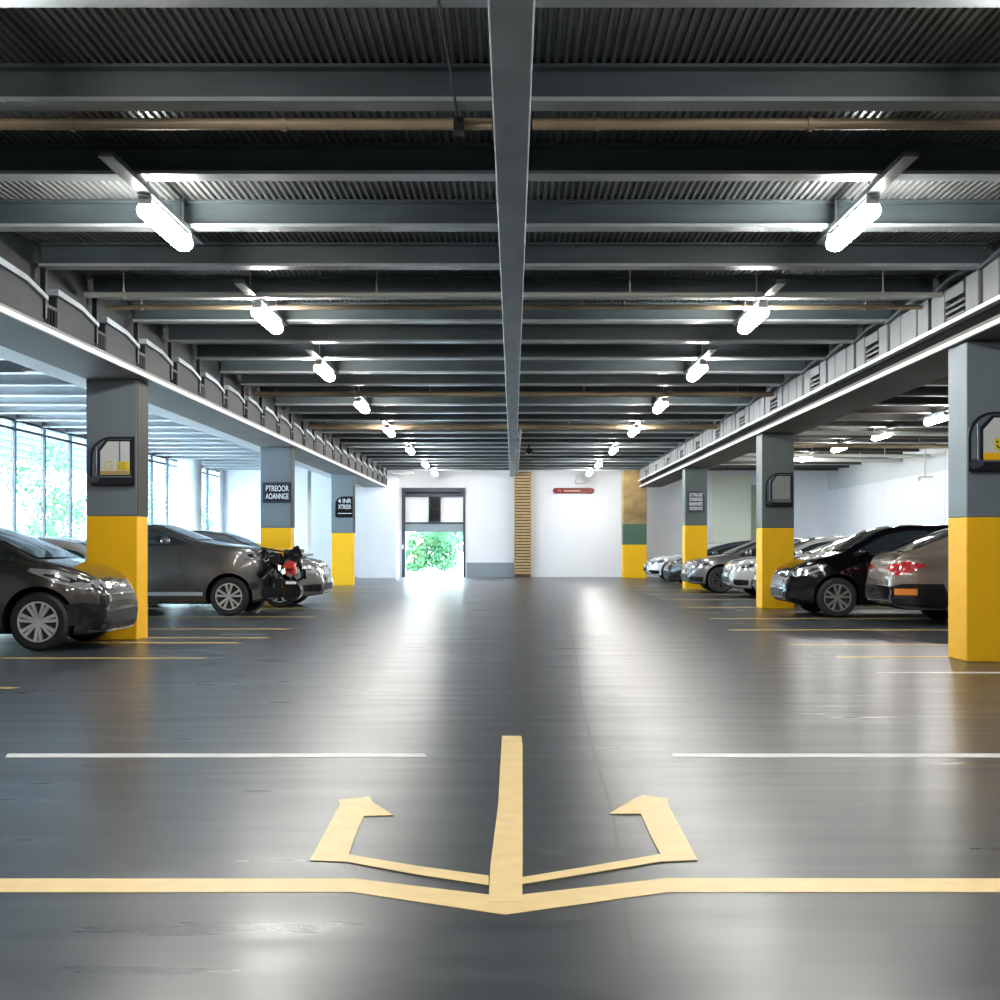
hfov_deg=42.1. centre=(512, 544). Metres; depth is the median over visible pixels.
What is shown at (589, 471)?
ceiling light
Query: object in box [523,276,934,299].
ceiling beam
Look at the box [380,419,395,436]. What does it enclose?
ceiling light
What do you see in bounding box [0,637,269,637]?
parking line
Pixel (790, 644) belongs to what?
painted line
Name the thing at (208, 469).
window
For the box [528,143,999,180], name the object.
ceiling beam
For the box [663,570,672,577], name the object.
grille
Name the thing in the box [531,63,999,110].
ceiling beam
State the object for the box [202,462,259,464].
ceiling beam
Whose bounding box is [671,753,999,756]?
painted line
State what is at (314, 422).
ceiling beam
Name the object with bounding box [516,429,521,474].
cable tray
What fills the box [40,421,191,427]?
ceiling beam
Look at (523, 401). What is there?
ceiling beam
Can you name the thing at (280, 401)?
ceiling beam
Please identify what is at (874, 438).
diffuser
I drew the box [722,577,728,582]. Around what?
grille
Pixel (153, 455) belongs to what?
window
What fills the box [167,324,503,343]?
ceiling beam
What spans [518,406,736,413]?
ceiling beam
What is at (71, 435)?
window
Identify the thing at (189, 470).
round column
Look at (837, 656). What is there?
painted line
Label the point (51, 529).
tree
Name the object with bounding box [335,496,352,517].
sign
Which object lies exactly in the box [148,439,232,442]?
ceiling beam
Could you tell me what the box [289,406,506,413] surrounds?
ceiling beam
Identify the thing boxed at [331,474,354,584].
pillar
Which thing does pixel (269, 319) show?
diffuser
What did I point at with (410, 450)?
diffuser
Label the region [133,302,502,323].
ceiling beam
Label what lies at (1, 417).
window
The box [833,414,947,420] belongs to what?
ceiling beam
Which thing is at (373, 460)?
ceiling beam
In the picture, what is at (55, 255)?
ceiling beam
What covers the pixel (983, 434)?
sign
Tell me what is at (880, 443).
ceiling beam
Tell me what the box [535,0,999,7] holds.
ceiling beam
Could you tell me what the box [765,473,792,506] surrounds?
sign
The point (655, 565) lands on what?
car
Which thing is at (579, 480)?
ceiling light
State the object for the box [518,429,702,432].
ceiling beam
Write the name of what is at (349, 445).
ceiling beam
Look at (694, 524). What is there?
pillar
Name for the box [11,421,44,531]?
window
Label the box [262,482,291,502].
sign
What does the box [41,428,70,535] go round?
window
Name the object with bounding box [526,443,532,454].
security camera
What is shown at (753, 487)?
trim
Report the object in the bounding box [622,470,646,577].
pillar
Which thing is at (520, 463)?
ceiling beam
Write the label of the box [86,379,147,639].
pillar
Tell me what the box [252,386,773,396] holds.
ceiling pipe
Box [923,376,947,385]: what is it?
ceiling beam
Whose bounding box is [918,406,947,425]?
ceiling light
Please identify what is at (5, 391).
ceiling beam
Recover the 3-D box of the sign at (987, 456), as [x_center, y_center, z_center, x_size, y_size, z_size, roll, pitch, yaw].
[4.817,-0.868,12.713,0.429,0.071,0.005,0,0,0]
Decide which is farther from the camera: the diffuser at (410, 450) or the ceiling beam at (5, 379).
the diffuser at (410, 450)
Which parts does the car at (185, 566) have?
sill trim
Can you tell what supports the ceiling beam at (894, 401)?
attached to the ceiling
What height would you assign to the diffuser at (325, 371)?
0.128 m
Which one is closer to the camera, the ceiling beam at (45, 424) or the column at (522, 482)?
the ceiling beam at (45, 424)
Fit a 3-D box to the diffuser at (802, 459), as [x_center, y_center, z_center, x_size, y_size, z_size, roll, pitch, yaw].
[8.300,-2.450,36.900,0.160,0.128,1.160,0,0,0]
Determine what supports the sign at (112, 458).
attached to the pillar at (116, 519)
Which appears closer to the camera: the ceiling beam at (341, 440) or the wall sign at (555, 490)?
the ceiling beam at (341, 440)
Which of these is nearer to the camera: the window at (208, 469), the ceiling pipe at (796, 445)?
the ceiling pipe at (796, 445)
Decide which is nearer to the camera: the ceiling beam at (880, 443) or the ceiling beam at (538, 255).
the ceiling beam at (538, 255)
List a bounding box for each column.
[178,459,201,529]
[514,472,530,576]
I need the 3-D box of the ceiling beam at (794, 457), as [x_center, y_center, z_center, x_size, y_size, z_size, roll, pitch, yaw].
[8.185,-2.710,39.200,6.230,0.220,0.180,0,0,0]
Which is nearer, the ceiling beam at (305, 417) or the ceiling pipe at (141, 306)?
the ceiling pipe at (141, 306)
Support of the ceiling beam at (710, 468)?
attached to the ceiling
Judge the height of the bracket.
1.120 m
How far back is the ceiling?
7.56 m
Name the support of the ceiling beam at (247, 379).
attached to the ceiling
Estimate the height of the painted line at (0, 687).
0.002 m
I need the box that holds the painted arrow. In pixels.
[310,736,697,901]
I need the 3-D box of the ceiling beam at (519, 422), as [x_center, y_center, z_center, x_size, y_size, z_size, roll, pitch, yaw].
[2.260,-2.710,28.700,4.320,0.220,0.180,0,0,0]
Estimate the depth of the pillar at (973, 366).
12.78 m
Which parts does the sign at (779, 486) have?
door, door frame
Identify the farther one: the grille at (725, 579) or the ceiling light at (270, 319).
the grille at (725, 579)
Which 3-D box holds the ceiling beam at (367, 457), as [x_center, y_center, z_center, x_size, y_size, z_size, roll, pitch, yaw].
[-2.270,-2.710,39.200,4.300,0.220,0.180,0,0,0]
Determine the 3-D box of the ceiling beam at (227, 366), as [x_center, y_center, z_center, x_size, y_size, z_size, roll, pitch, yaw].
[-2.270,-2.710,19.700,4.300,0.220,0.180,0,0,0]
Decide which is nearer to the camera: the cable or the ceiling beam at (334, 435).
the cable
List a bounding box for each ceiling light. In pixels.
[22,367,40,372]
[98,150,203,251]
[234,279,287,333]
[304,344,337,381]
[349,386,370,413]
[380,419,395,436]
[403,441,414,454]
[420,457,428,467]
[431,467,437,475]
[575,475,585,483]
[586,467,593,475]
[595,457,603,467]
[609,441,619,454]
[627,419,642,436]
[652,386,673,413]
[684,344,716,381]
[733,279,785,333]
[799,450,819,461]
[815,150,918,251]
[831,438,856,452]
[871,424,902,440]
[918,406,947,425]
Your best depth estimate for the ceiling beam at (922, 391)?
22.69 m
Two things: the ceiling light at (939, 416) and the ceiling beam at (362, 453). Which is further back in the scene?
the ceiling beam at (362, 453)
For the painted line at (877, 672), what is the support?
on the floor at (443, 669)
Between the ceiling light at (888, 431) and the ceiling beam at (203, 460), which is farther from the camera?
the ceiling beam at (203, 460)
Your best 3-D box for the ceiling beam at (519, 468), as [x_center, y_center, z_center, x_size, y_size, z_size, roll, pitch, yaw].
[2.260,-2.710,45.200,4.320,0.220,0.180,0,0,0]
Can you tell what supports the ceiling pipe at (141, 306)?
hanging from the ceiling
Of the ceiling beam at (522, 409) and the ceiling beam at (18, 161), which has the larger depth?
the ceiling beam at (522, 409)
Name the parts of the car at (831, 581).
sill trim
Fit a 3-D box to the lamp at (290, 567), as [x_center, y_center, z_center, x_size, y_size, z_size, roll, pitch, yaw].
[-3.620,0.370,21.150,0.200,0.240,0.260,0,0,0]
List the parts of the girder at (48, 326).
panel, cap plate, panel, cap plate, panel, cap plate, panel, cap plate, panel, cap plate, panel, cap plate, panel, cap plate, panel, cap plate, panel, cap plate, panel, cap plate, panel, cap plate, panel, cap plate, panel, cap plate, panel, cap plate, panel, panel, panel, panel, panel, panel, panel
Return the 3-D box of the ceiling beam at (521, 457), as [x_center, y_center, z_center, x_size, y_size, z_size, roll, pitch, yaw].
[2.260,-2.710,39.200,4.320,0.220,0.180,0,0,0]
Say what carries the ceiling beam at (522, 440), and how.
attached to the ceiling
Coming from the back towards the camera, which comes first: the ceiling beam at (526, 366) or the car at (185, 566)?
the car at (185, 566)
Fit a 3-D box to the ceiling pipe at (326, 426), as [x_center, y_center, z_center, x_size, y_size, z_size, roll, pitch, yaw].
[0.000,-2.652,28.000,8.800,0.336,0.131,0,0,0]
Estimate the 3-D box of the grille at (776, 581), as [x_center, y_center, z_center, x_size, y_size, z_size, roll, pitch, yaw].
[4.362,0.599,21.430,0.019,0.100,0.840,0,0,0]
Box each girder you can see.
[0,232,386,486]
[638,240,999,486]
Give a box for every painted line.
[0,687,18,688]
[0,878,999,914]
[6,753,426,756]
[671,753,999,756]
[710,618,930,618]
[790,644,947,644]
[837,656,948,656]
[877,672,999,672]
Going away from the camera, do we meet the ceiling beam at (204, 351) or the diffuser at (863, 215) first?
the diffuser at (863, 215)
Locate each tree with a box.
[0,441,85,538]
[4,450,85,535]
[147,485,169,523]
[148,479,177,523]
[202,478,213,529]
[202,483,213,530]
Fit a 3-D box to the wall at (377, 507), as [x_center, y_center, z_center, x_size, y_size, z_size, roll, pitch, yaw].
[-4.765,-0.610,46.050,1.370,3.520,1.300,0,0,0]
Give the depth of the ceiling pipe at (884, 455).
34.86 m
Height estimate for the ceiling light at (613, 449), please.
0.434 m
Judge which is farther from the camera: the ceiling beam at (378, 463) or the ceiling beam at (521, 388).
the ceiling beam at (378, 463)
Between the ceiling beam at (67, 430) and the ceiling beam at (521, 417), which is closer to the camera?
the ceiling beam at (521, 417)
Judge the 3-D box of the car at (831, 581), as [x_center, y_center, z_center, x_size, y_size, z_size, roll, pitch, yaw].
[6.610,0.405,21.430,4.516,1.490,2.120,0,0,0]
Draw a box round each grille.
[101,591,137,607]
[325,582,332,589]
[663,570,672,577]
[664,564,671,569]
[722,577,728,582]
[771,587,782,595]
[773,578,782,584]
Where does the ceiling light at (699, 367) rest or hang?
hanging from the ceiling
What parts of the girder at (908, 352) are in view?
panel, panel, panel, panel, panel, panel, panel, panel, panel, panel, panel, panel, cap plate, panel, panel, panel, cap plate, panel, panel, cap plate, panel, panel, panel, cap plate, panel, panel, cap plate, panel, panel, panel, cap plate, panel, panel, cap plate, panel, panel, panel, cap plate, panel, panel, cap plate, panel, panel, panel, cap plate, panel, cap plate, panel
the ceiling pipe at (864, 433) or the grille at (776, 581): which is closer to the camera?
the grille at (776, 581)
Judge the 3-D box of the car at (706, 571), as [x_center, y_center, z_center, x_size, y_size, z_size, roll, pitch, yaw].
[6.466,0.484,32.080,4.524,1.332,2.120,0,0,0]
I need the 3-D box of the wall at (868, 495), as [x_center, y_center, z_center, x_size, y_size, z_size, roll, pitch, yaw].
[11.420,-0.860,18.850,0.260,4.020,55.700,0,0,0]
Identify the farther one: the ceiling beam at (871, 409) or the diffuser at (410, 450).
the diffuser at (410, 450)
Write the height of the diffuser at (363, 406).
0.128 m
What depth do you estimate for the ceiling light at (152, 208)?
9.60 m
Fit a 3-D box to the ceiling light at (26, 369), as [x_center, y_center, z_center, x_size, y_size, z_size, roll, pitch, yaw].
[-6.175,-2.505,18.200,1.350,0.170,0.200,0,0,0]
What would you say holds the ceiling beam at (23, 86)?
attached to the ceiling
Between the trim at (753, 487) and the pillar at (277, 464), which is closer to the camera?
the pillar at (277, 464)
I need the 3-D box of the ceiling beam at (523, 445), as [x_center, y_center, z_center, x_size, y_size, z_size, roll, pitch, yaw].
[2.260,-2.710,34.700,4.320,0.220,0.180,0,0,0]
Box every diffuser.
[136,203,192,251]
[251,307,282,333]
[314,364,334,381]
[354,401,369,413]
[384,428,394,436]
[406,448,414,454]
[609,448,617,454]
[628,428,639,436]
[653,402,667,413]
[687,365,707,381]
[737,307,768,333]
[800,457,811,461]
[825,204,880,251]
[831,448,846,452]
[871,433,890,440]
[924,415,947,425]
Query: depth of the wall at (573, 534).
46.70 m
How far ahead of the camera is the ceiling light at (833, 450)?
32.58 m
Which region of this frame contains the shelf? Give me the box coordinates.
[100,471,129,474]
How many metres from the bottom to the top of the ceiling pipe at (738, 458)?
0.429 m
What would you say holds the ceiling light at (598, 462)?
hanging from the ceiling
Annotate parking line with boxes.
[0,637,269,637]
[0,642,239,642]
[0,658,202,658]
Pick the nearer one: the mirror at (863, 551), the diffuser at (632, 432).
the mirror at (863, 551)
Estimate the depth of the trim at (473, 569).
46.59 m
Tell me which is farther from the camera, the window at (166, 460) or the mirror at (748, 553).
the window at (166, 460)
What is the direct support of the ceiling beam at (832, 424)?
attached to the ceiling
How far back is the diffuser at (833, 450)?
33.09 m
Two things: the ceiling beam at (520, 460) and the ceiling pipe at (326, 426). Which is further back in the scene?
the ceiling beam at (520, 460)
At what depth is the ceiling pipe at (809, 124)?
7.94 m
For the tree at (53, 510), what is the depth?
44.95 m
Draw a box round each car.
[0,526,137,650]
[31,536,85,558]
[83,524,312,615]
[190,530,332,607]
[643,542,724,581]
[663,540,754,583]
[681,538,802,592]
[722,536,845,594]
[752,535,851,588]
[770,524,947,616]
[865,528,947,619]
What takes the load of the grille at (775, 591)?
attached to the car at (831, 581)
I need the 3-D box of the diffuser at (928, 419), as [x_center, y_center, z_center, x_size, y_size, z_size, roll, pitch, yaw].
[8.300,-2.450,25.500,0.160,0.128,1.160,0,0,0]
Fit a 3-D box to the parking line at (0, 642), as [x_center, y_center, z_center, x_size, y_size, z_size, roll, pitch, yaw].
[-6.400,1.149,15.300,6.400,0.002,0.130,0,0,0]
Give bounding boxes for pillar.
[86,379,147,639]
[260,447,294,552]
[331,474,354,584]
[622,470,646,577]
[682,468,706,588]
[756,433,793,608]
[948,341,999,661]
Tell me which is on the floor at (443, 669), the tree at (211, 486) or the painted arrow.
the painted arrow
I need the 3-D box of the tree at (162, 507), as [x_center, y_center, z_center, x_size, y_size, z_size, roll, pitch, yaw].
[-14.933,-1.077,51.097,3.009,4.561,2.500,0,0,0]
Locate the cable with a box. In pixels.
[437,0,463,135]
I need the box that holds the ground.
[406,556,462,576]
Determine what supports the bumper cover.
attached to the car at (49, 594)
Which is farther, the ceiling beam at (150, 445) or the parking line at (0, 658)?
the ceiling beam at (150, 445)
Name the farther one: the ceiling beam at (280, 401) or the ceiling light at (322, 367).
the ceiling beam at (280, 401)
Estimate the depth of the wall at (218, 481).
46.12 m
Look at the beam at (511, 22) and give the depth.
8.20 m
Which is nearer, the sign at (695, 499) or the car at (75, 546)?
the car at (75, 546)
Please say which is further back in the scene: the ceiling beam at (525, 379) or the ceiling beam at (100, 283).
the ceiling beam at (525, 379)
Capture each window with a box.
[0,415,14,429]
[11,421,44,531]
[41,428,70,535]
[68,433,85,537]
[150,454,167,523]
[165,459,177,523]
[206,468,219,529]
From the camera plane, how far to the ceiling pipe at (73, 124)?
7.94 m
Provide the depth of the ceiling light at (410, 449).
33.34 m
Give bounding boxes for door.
[400,488,464,576]
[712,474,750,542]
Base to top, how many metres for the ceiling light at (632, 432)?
0.434 m
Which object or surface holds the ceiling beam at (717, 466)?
attached to the ceiling
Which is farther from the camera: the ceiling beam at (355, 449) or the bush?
the bush
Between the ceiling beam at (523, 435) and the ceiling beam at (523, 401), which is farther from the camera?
the ceiling beam at (523, 435)
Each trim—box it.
[467,563,513,576]
[751,485,756,539]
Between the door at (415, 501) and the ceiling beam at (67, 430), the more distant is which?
the door at (415, 501)
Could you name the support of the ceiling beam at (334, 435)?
attached to the ceiling
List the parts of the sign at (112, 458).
rail, door, door frame, yellow plate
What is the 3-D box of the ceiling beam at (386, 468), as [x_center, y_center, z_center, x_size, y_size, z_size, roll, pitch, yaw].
[-2.270,-2.710,45.200,4.300,0.220,0.180,0,0,0]
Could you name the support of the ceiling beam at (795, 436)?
attached to the ceiling
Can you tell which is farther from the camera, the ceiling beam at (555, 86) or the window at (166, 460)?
the window at (166, 460)
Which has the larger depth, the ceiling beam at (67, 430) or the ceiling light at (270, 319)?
the ceiling beam at (67, 430)
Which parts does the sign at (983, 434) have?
rail, door frame, door, yellow plate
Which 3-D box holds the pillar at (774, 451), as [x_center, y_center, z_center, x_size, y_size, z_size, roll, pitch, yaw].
[4.770,-0.430,23.675,0.580,3.160,0.550,0,0,0]
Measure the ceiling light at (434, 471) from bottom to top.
0.434 m
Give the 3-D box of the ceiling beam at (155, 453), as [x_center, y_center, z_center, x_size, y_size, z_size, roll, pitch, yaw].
[-7.790,-2.710,37.700,5.220,0.220,0.180,0,0,0]
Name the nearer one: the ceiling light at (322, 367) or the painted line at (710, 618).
the ceiling light at (322, 367)
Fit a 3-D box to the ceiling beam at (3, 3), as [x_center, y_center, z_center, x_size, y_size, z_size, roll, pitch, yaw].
[-2.270,-2.710,6.200,4.300,0.220,0.180,0,0,0]
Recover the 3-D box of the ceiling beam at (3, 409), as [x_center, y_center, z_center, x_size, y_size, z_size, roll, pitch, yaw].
[-7.790,-2.710,25.700,5.220,0.220,0.180,0,0,0]
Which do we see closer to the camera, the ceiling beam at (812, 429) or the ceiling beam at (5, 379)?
the ceiling beam at (5, 379)
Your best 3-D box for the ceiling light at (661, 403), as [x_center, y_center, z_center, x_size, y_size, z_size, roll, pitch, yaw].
[2.620,-2.603,22.850,0.160,0.434,2.500,0,0,0]
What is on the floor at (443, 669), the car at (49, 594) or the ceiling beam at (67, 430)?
the car at (49, 594)
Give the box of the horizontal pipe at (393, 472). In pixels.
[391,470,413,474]
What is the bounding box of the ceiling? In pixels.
[0,8,999,374]
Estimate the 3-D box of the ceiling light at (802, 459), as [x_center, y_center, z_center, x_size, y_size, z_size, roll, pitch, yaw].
[8.300,-2.603,36.650,0.160,0.434,2.500,0,0,0]
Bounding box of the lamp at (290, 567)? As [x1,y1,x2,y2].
[283,560,297,574]
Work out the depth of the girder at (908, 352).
16.61 m
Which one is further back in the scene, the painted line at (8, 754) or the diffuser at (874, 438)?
the diffuser at (874, 438)
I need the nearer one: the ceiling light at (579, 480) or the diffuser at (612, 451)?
the diffuser at (612, 451)
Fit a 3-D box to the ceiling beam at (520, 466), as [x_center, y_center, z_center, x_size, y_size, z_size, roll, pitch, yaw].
[2.260,-2.710,43.700,4.320,0.220,0.180,0,0,0]
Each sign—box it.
[90,437,134,485]
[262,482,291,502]
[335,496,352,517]
[553,488,593,492]
[687,491,704,511]
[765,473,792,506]
[967,412,999,471]
[984,453,999,459]
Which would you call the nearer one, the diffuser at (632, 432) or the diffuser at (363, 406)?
the diffuser at (363, 406)
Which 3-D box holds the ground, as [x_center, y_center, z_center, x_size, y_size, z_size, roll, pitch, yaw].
[14.650,1.310,93.500,50.700,0.280,93.000,0,0,0]
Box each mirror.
[160,537,170,545]
[745,550,751,556]
[859,547,869,556]
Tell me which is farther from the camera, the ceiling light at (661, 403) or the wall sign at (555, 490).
the wall sign at (555, 490)
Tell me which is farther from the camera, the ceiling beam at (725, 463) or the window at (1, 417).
the ceiling beam at (725, 463)
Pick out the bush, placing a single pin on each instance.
(433, 547)
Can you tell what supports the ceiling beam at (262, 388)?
attached to the ceiling
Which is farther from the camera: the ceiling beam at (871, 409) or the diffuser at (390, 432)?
the diffuser at (390, 432)
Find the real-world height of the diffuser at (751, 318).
0.128 m
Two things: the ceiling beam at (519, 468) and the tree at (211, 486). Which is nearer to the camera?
the ceiling beam at (519, 468)
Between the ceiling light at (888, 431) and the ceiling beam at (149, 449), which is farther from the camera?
the ceiling beam at (149, 449)
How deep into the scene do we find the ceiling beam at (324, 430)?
30.19 m
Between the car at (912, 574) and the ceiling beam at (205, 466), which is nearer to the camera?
the car at (912, 574)
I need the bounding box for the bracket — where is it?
[918,443,932,480]
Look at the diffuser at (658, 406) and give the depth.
22.90 m
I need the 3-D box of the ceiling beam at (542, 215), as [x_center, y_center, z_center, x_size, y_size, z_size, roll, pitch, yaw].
[2.260,-2.710,10.700,4.320,0.220,0.180,0,0,0]
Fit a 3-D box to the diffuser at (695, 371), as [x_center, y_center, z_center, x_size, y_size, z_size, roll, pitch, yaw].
[2.620,-2.450,18.500,0.160,0.128,1.160,0,0,0]
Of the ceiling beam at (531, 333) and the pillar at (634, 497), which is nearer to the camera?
the ceiling beam at (531, 333)
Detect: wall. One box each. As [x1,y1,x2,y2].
[0,414,222,531]
[223,468,827,576]
[294,465,310,556]
[357,477,398,577]
[828,443,948,535]
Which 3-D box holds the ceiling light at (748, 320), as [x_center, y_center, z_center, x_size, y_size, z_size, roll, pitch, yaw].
[2.620,-2.603,13.950,0.160,0.434,2.500,0,0,0]
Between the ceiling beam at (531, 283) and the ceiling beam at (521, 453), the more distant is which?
the ceiling beam at (521, 453)
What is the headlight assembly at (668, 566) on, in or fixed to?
attached to the car at (672, 570)
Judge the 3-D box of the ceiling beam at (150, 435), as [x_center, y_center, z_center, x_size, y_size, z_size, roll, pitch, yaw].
[-7.790,-2.710,31.700,5.220,0.220,0.180,0,0,0]
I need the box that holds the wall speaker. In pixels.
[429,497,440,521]
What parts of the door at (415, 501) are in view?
panel, rail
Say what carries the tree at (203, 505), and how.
on the ground
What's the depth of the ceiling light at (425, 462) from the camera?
39.23 m
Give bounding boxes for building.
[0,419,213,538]
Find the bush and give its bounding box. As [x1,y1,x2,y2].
[406,532,462,571]
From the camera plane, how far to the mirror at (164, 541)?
20.87 m
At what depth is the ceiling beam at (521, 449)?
36.19 m
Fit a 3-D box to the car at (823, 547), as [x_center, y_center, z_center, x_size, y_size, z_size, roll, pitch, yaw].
[7.259,0.447,26.080,4.749,1.406,2.120,0,0,0]
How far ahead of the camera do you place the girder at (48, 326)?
15.41 m
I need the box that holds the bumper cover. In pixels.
[90,607,137,629]
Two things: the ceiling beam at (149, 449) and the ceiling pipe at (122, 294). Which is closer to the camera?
the ceiling pipe at (122, 294)
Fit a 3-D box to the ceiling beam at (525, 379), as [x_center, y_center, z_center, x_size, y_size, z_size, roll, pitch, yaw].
[2.260,-2.710,21.200,4.320,0.220,0.180,0,0,0]
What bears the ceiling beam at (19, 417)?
attached to the ceiling
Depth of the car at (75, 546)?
17.24 m
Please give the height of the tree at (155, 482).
4.294 m
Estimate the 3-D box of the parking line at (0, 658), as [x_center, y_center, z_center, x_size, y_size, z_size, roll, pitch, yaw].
[-6.350,1.149,13.200,6.500,0.002,0.100,0,0,0]
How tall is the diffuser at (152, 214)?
0.128 m
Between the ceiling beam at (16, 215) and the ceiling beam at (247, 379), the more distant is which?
the ceiling beam at (247, 379)
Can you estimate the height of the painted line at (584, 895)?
0.002 m
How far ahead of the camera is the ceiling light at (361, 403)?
22.62 m
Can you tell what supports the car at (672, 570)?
on the floor at (443, 669)
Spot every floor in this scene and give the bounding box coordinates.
[0,577,999,999]
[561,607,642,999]
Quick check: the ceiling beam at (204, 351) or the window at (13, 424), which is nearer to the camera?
the ceiling beam at (204, 351)
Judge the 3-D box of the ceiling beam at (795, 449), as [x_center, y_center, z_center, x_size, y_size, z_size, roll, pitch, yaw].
[8.185,-2.710,36.200,6.230,0.220,0.180,0,0,0]
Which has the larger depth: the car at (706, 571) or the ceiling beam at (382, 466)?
the ceiling beam at (382, 466)
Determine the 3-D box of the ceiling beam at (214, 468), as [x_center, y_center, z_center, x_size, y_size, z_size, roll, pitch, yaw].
[-7.790,-2.710,45.200,5.220,0.220,0.180,0,0,0]
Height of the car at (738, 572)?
1.362 m
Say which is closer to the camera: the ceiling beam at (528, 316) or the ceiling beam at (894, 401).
the ceiling beam at (528, 316)
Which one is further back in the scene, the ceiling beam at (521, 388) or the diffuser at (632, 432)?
the diffuser at (632, 432)
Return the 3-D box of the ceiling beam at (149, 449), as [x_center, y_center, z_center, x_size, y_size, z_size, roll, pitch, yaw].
[-7.790,-2.710,36.200,5.220,0.220,0.180,0,0,0]
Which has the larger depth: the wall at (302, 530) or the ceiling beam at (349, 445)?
the wall at (302, 530)
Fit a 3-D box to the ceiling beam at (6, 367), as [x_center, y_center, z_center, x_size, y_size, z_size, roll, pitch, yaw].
[-7.790,-2.710,19.700,5.220,0.220,0.180,0,0,0]
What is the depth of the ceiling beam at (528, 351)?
18.19 m
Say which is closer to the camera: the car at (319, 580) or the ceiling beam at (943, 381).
the ceiling beam at (943, 381)
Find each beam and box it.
[0,0,487,7]
[0,63,492,110]
[0,143,495,180]
[0,199,497,231]
[0,360,43,373]
[0,374,76,385]
[0,386,85,396]
[0,397,85,405]
[0,406,152,413]
[14,414,172,420]
[39,242,499,269]
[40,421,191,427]
[64,428,204,432]
[85,433,221,438]
[91,276,501,299]
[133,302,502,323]
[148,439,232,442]
[148,443,245,447]
[148,448,256,451]
[154,452,259,455]
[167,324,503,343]
[167,456,259,458]
[181,459,259,461]
[196,344,503,359]
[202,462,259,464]
[203,465,259,467]
[213,468,259,469]
[220,360,504,373]
[241,374,505,385]
[260,386,505,391]
[275,397,505,405]
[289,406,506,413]
[301,414,506,420]
[313,421,506,423]
[322,429,507,432]
[331,433,507,438]
[339,439,507,442]
[347,443,507,447]
[354,448,508,451]
[360,452,508,455]
[366,456,508,458]
[372,459,508,461]
[377,462,508,464]
[381,465,508,467]
[386,468,508,469]
[488,0,534,476]
[516,459,653,461]
[516,462,648,464]
[516,465,643,467]
[516,468,638,469]
[517,433,693,438]
[517,439,685,442]
[517,443,678,447]
[517,452,664,455]
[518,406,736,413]
[518,414,723,420]
[518,421,712,423]
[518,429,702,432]
[519,374,783,385]
[519,386,765,391]
[519,397,750,405]
[520,360,804,373]
[520,448,670,451]
[520,456,658,458]
[521,324,858,343]
[521,344,829,359]
[522,302,892,323]
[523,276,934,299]
[524,242,986,269]
[526,199,999,231]
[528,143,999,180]
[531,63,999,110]
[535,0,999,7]
[707,468,838,469]
[712,465,849,467]
[720,462,861,464]
[751,452,902,453]
[753,448,919,451]
[794,435,947,438]
[794,439,947,442]
[794,457,869,457]
[807,428,947,431]
[815,421,947,427]
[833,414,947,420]
[851,406,947,413]
[871,397,947,405]
[880,443,935,443]
[895,386,947,396]
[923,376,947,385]
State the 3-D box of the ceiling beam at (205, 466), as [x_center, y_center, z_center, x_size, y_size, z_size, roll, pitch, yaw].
[-7.790,-2.710,43.700,5.220,0.220,0.180,0,0,0]
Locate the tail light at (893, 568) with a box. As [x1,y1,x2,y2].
[886,561,925,575]
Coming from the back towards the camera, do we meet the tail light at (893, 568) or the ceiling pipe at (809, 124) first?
the tail light at (893, 568)
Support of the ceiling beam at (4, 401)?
attached to the ceiling
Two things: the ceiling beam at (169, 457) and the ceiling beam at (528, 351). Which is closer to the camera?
the ceiling beam at (528, 351)
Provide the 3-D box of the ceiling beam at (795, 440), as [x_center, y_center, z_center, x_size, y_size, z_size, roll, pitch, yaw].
[8.185,-2.710,33.200,6.230,0.220,0.180,0,0,0]
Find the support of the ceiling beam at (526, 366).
attached to the ceiling
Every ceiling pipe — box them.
[0,111,491,131]
[84,270,941,297]
[104,300,921,309]
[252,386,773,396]
[308,421,717,429]
[532,111,999,131]
[730,457,902,461]
[740,448,929,457]
[794,439,947,448]
[797,427,947,435]
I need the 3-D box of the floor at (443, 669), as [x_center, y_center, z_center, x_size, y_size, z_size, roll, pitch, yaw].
[0.450,1.250,19.000,22.300,0.200,56.000,0,0,0]
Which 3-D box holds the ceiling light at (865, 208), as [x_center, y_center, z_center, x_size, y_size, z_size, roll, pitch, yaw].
[2.620,-2.603,9.800,0.160,0.434,2.500,0,0,0]

